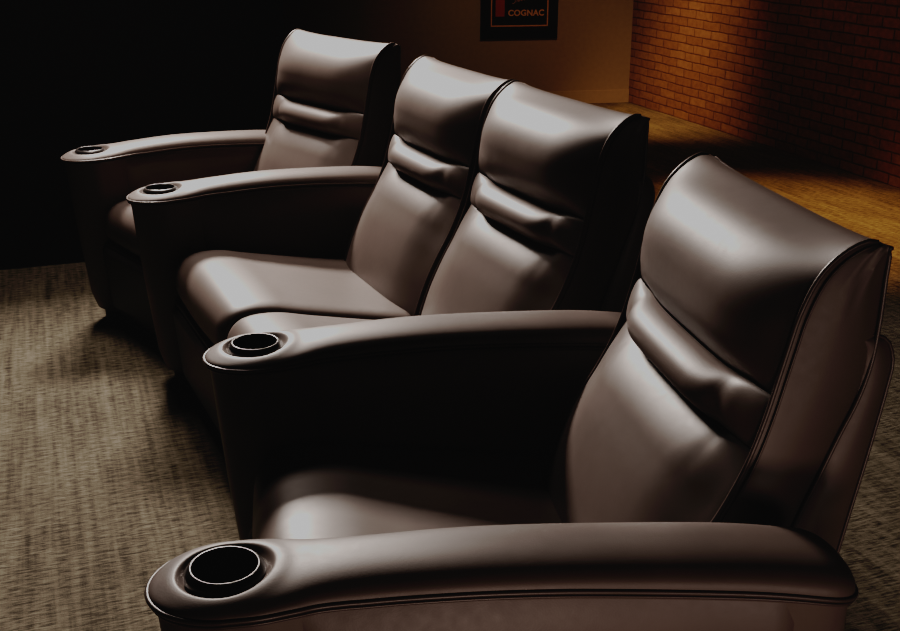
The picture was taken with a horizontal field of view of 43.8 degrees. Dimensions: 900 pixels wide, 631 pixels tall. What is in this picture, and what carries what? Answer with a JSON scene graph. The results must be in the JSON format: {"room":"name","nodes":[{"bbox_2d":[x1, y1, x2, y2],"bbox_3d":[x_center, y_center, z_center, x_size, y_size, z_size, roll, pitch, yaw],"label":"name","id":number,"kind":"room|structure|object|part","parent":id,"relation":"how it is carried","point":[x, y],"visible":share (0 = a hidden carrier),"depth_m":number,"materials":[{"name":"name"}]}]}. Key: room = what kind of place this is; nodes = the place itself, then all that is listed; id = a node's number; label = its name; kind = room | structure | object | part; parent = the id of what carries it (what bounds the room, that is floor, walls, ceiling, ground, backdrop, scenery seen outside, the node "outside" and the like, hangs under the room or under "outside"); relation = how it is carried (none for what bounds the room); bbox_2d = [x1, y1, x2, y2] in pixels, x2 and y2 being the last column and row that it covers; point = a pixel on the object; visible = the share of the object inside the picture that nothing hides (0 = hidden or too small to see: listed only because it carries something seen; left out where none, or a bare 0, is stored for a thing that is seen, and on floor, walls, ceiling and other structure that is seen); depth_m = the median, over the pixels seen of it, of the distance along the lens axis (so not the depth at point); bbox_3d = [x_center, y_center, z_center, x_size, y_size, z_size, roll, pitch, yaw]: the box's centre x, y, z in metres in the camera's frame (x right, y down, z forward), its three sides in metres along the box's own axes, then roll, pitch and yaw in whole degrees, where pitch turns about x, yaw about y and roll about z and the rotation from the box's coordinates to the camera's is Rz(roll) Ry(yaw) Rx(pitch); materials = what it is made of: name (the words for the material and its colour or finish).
{"room":"home theater","nodes":[
{"label":"home theater","id":0,"kind":"room"},
{"bbox_2d":[0,0,283,269],"bbox_3d":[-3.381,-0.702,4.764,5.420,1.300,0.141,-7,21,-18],"label":"wall","id":1,"kind":"structure","parent":0,"point":[74,74],"depth_m":5.26,"materials":[{"name":"black paint"}]},
{"bbox_2d":[0,102,899,630],"bbox_3d":[0.000,-0.164,5.261,14.000,0.050,16.000,0,20,0],"label":"floor","id":2,"kind":"structure","parent":0,"point":[112,470],"depth_m":3.58,"materials":[{"name":"carpet"}]},
{"bbox_2d":[60,29,400,385],"bbox_3d":[-0.810,-0.484,4.418,1.214,1.128,1.097,-16,25,-37],"label":"chair","id":3,"kind":"object","parent":2,"relation":"on","point":[301,185],"visible":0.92,"depth_m":4.38,"materials":[{"name":"brown leather"}]},
{"bbox_2d":[105,200,139,255],"bbox_3d":[-0.892,-0.373,4.473,0.782,0.176,0.664,-16,25,-37],"label":"seat cushion","id":4,"kind":"object","parent":3,"relation":"on","point":[120,231],"depth_m":4.38,"materials":[{"name":"brown leather"}]},
{"bbox_3d":[-1.190,-0.072,4.321,0.036,0.270,0.646,-16,25,-37],"label":"footrest panel","id":5,"kind":"part","parent":3,"relation":"part of","materials":[{"name":"leather"}]},
{"bbox_3d":[-0.876,-0.168,4.562,0.818,0.328,0.658,-16,25,-37],"label":"seat","id":6,"kind":"part","parent":3,"relation":"part of","materials":[{"name":"leather"}]},
{"bbox_3d":[-1.095,-0.425,4.810,1.062,0.640,0.184,-15,25,-36],"label":"armrest","id":7,"kind":"part","parent":3,"relation":"part of","materials":[{"name":"brown leather"}]},
{"bbox_3d":[-1.006,-0.413,4.782,0.745,0.615,0.014,-15,25,-36],"label":"panel","id":8,"kind":"part","parent":3,"relation":"part of","materials":[{"name":"brown leather"}]},
{"bbox_3d":[-0.625,-0.186,4.154,1.062,0.640,0.184,-12,23,-29],"label":"armrest","id":9,"kind":"part","parent":3,"relation":"part of","materials":[{"name":"brown leather"}]},
{"bbox_3d":[-0.541,-0.170,4.115,0.745,0.615,0.014,-11,23,-28],"label":"panel","id":10,"kind":"part","parent":3,"relation":"part of","materials":[{"name":"brown leather"}]},
{"bbox_2d":[253,117,357,170],"bbox_3d":[-0.640,-0.559,4.627,0.214,0.414,0.662,-16,25,-37],"label":"cushion","id":11,"kind":"object","parent":3,"relation":"on","point":[285,143],"depth_m":4.57,"materials":[{"name":"brown leather"}]},
{"bbox_2d":[276,30,387,113],"bbox_3d":[-0.502,-1.000,4.587,0.198,0.271,0.672,-16,25,-37],"label":"cushion","id":12,"kind":"object","parent":3,"relation":"on","point":[342,75],"depth_m":4.46,"materials":[{"name":"brown leather"}]},
{"bbox_3d":[-0.556,-0.750,4.631,0.382,0.772,0.703,-16,25,-37],"label":"backrest","id":13,"kind":"part","parent":3,"relation":"part of","materials":[{"name":"brown leather"}]},
{"bbox_2d":[173,55,514,441],"bbox_3d":[-0.367,-0.236,3.732,1.047,1.131,0.737,-9,22,-23],"label":"chair","id":14,"kind":"object","parent":2,"relation":"on","point":[413,210],"visible":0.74,"depth_m":3.59,"materials":[{"name":"brown leather"}]},
{"bbox_3d":[-0.813,0.181,3.625,0.036,0.270,0.619,-9,22,-23],"label":"footrest panel","id":15,"kind":"part","parent":14,"relation":"part of","materials":[{"name":"leather"}]},
{"bbox_3d":[-0.471,0.103,3.816,0.798,0.328,0.715,-9,22,-23],"label":"seat","id":16,"kind":"part","parent":14,"relation":"part of","materials":[{"name":"leather"}]},
{"bbox_2d":[175,250,410,344],"bbox_3d":[-0.488,-0.102,3.731,0.762,0.176,0.718,-9,22,-23],"label":"seat cushion","id":17,"kind":"object","parent":14,"relation":"on","point":[216,289],"depth_m":3.58,"materials":[{"name":"brown leather"}]},
{"bbox_2d":[346,161,460,315],"bbox_3d":[-0.184,-0.250,3.780,0.214,0.414,0.634,-9,22,-23],"label":"cushion","id":18,"kind":"object","parent":14,"relation":"on","point":[404,228],"depth_m":3.64,"materials":[{"name":"brown leather"}]},
{"bbox_3d":[-0.086,-0.434,3.762,0.382,0.772,0.673,-9,22,-23],"label":"backrest","id":19,"kind":"part","parent":14,"relation":"part of","materials":[{"name":"brown leather"}]},
{"bbox_2d":[394,56,506,166],"bbox_3d":[-0.023,-0.679,3.704,0.198,0.271,0.644,-9,22,-23],"label":"cushion","id":20,"kind":"object","parent":14,"relation":"on","point":[441,108],"depth_m":3.58,"materials":[{"name":"brown leather"}]},
{"bbox_2d":[227,80,654,338],"bbox_3d":[-0.055,-0.007,3.103,1.047,1.131,0.737,-9,22,-23],"label":"chair","id":21,"kind":"object","parent":2,"relation":"on","point":[560,200],"visible":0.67,"depth_m":2.99,"materials":[{"name":"brown leather"}]},
{"bbox_2d":[227,312,369,338],"bbox_3d":[-0.169,0.132,3.086,0.762,0.176,0.718,-9,22,-23],"label":"seat cushion","id":22,"kind":"object","parent":21,"relation":"on","point":[272,321],"depth_m":3.19,"materials":[{"name":"brown leather"}]},
{"bbox_2d":[421,204,573,314],"bbox_3d":[0.101,-0.041,3.205,0.214,0.414,0.634,-9,22,-23],"label":"cushion","id":23,"kind":"object","parent":21,"relation":"on","point":[487,264],"depth_m":3.11,"materials":[{"name":"brown leather"}]},
{"bbox_3d":[0.199,-0.225,3.187,0.382,0.772,0.673,-9,22,-23],"label":"backrest","id":24,"kind":"part","parent":21,"relation":"part of","materials":[{"name":"brown leather"}]},
{"bbox_2d":[478,81,632,218],"bbox_3d":[0.262,-0.470,3.129,0.198,0.271,0.644,-9,22,-23],"label":"cushion","id":25,"kind":"object","parent":21,"relation":"on","point":[565,155],"depth_m":2.97,"materials":[{"name":"brown leather"}]},
{"bbox_2d":[144,152,894,630],"bbox_3d":[0.082,0.314,2.221,1.254,1.131,1.259,-4,20,-10],"label":"chair","id":26,"kind":"object","parent":2,"relation":"on","point":[693,455],"visible":1,"depth_m":1.96,"materials":[{"name":"brown leather"}]},
{"bbox_3d":[-0.374,0.692,2.221,0.036,0.270,0.646,-4,20,-10],"label":"footrest panel","id":27,"kind":"part","parent":26,"relation":"part of","materials":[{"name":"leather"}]},
{"bbox_2d":[252,444,561,538],"bbox_3d":[0.012,0.443,2.231,0.802,0.176,0.829,-4,20,-10],"label":"seat cushion","id":28,"kind":"object","parent":26,"relation":"on","point":[300,491],"depth_m":2.33,"materials":[{"name":"brown leather"}]},
{"bbox_3d":[-0.020,0.343,2.701,1.062,0.640,0.184,-6,21,-16],"label":"armrest","id":29,"kind":"part","parent":26,"relation":"part of","materials":[{"name":"brown leather"}]},
{"bbox_3d":[0.051,0.365,2.644,0.745,0.615,0.014,-6,21,-15],"label":"panel","id":30,"kind":"part","parent":26,"relation":"part of","materials":[{"name":"brown leather"}]},
{"bbox_3d":[0.096,0.670,1.801,1.062,0.640,0.184,-3,20,-8],"label":"armrest","id":31,"kind":"part","parent":26,"relation":"part of","materials":[{"name":"brown leather"}]},
{"bbox_3d":[0.157,0.696,1.735,0.745,0.615,0.014,-3,20,-7],"label":"panel","id":32,"kind":"part","parent":26,"relation":"part of","materials":[{"name":"brown leather"}]},
{"bbox_2d":[546,319,750,522],"bbox_3d":[0.348,0.315,2.227,0.214,0.414,0.662,-4,20,-10],"label":"cushion","id":33,"kind":"object","parent":26,"relation":"on","point":[629,446],"depth_m":2.12,"materials":[{"name":"brown leather"}]},
{"bbox_3d":[0.454,0.141,2.184,0.382,0.772,0.703,-4,20,-10],"label":"backrest","id":34,"kind":"part","parent":26,"relation":"part of","materials":[{"name":"brown leather"}]},
{"bbox_2d":[640,154,879,393],"bbox_3d":[0.522,-0.099,2.110,0.198,0.271,0.672,-4,20,-10],"label":"cushion","id":35,"kind":"object","parent":26,"relation":"on","point":[786,295],"depth_m":1.90,"materials":[{"name":"brown leather"}]},
{"bbox_2d":[282,0,633,91],"bbox_3d":[-1.391,-3.353,8.979,6.000,3.400,0.121,-3,20,-8],"label":"wall","id":36,"kind":"structure","parent":0,"point":[591,49],"depth_m":9.59,"materials":[{"name":"beige paint"}]},
{"bbox_2d":[481,0,557,38],"bbox_3d":[0.591,-2.780,9.444,0.666,0.866,0.021,-3,20,-8],"label":"framed poster","id":37,"kind":"object","parent":36,"relation":"hanging from","point":[500,19],"visible":1,"depth_m":9.53,"materials":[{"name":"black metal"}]},
{"bbox_2d":[489,0,550,30],"bbox_3d":[0.591,-2.780,9.447,0.533,0.733,0.014,-3,20,-8],"label":"print","id":38,"kind":"object","parent":37,"relation":"attached to","point":[504,15],"depth_m":9.52,"materials":[{"name":"black paper"}]},
{"bbox_2d":[548,90,628,102],"bbox_3d":[-1.381,-1.785,9.480,6.000,0.110,0.012,-3,20,-8],"label":"baseboard","id":39,"kind":"structure","parent":36,"relation":"attached to","point":[590,96],"depth_m":9.87,"materials":[{"name":"brown wood"}]},
{"bbox_2d":[628,0,899,187],"bbox_3d":[3.510,-1.732,4.524,0.122,3.400,11.000,-7,21,-19],"label":"brick wall","id":40,"kind":"structure","parent":0,"point":[818,81],"depth_m":7.82,"materials":[{"name":"brick"}]}
]}

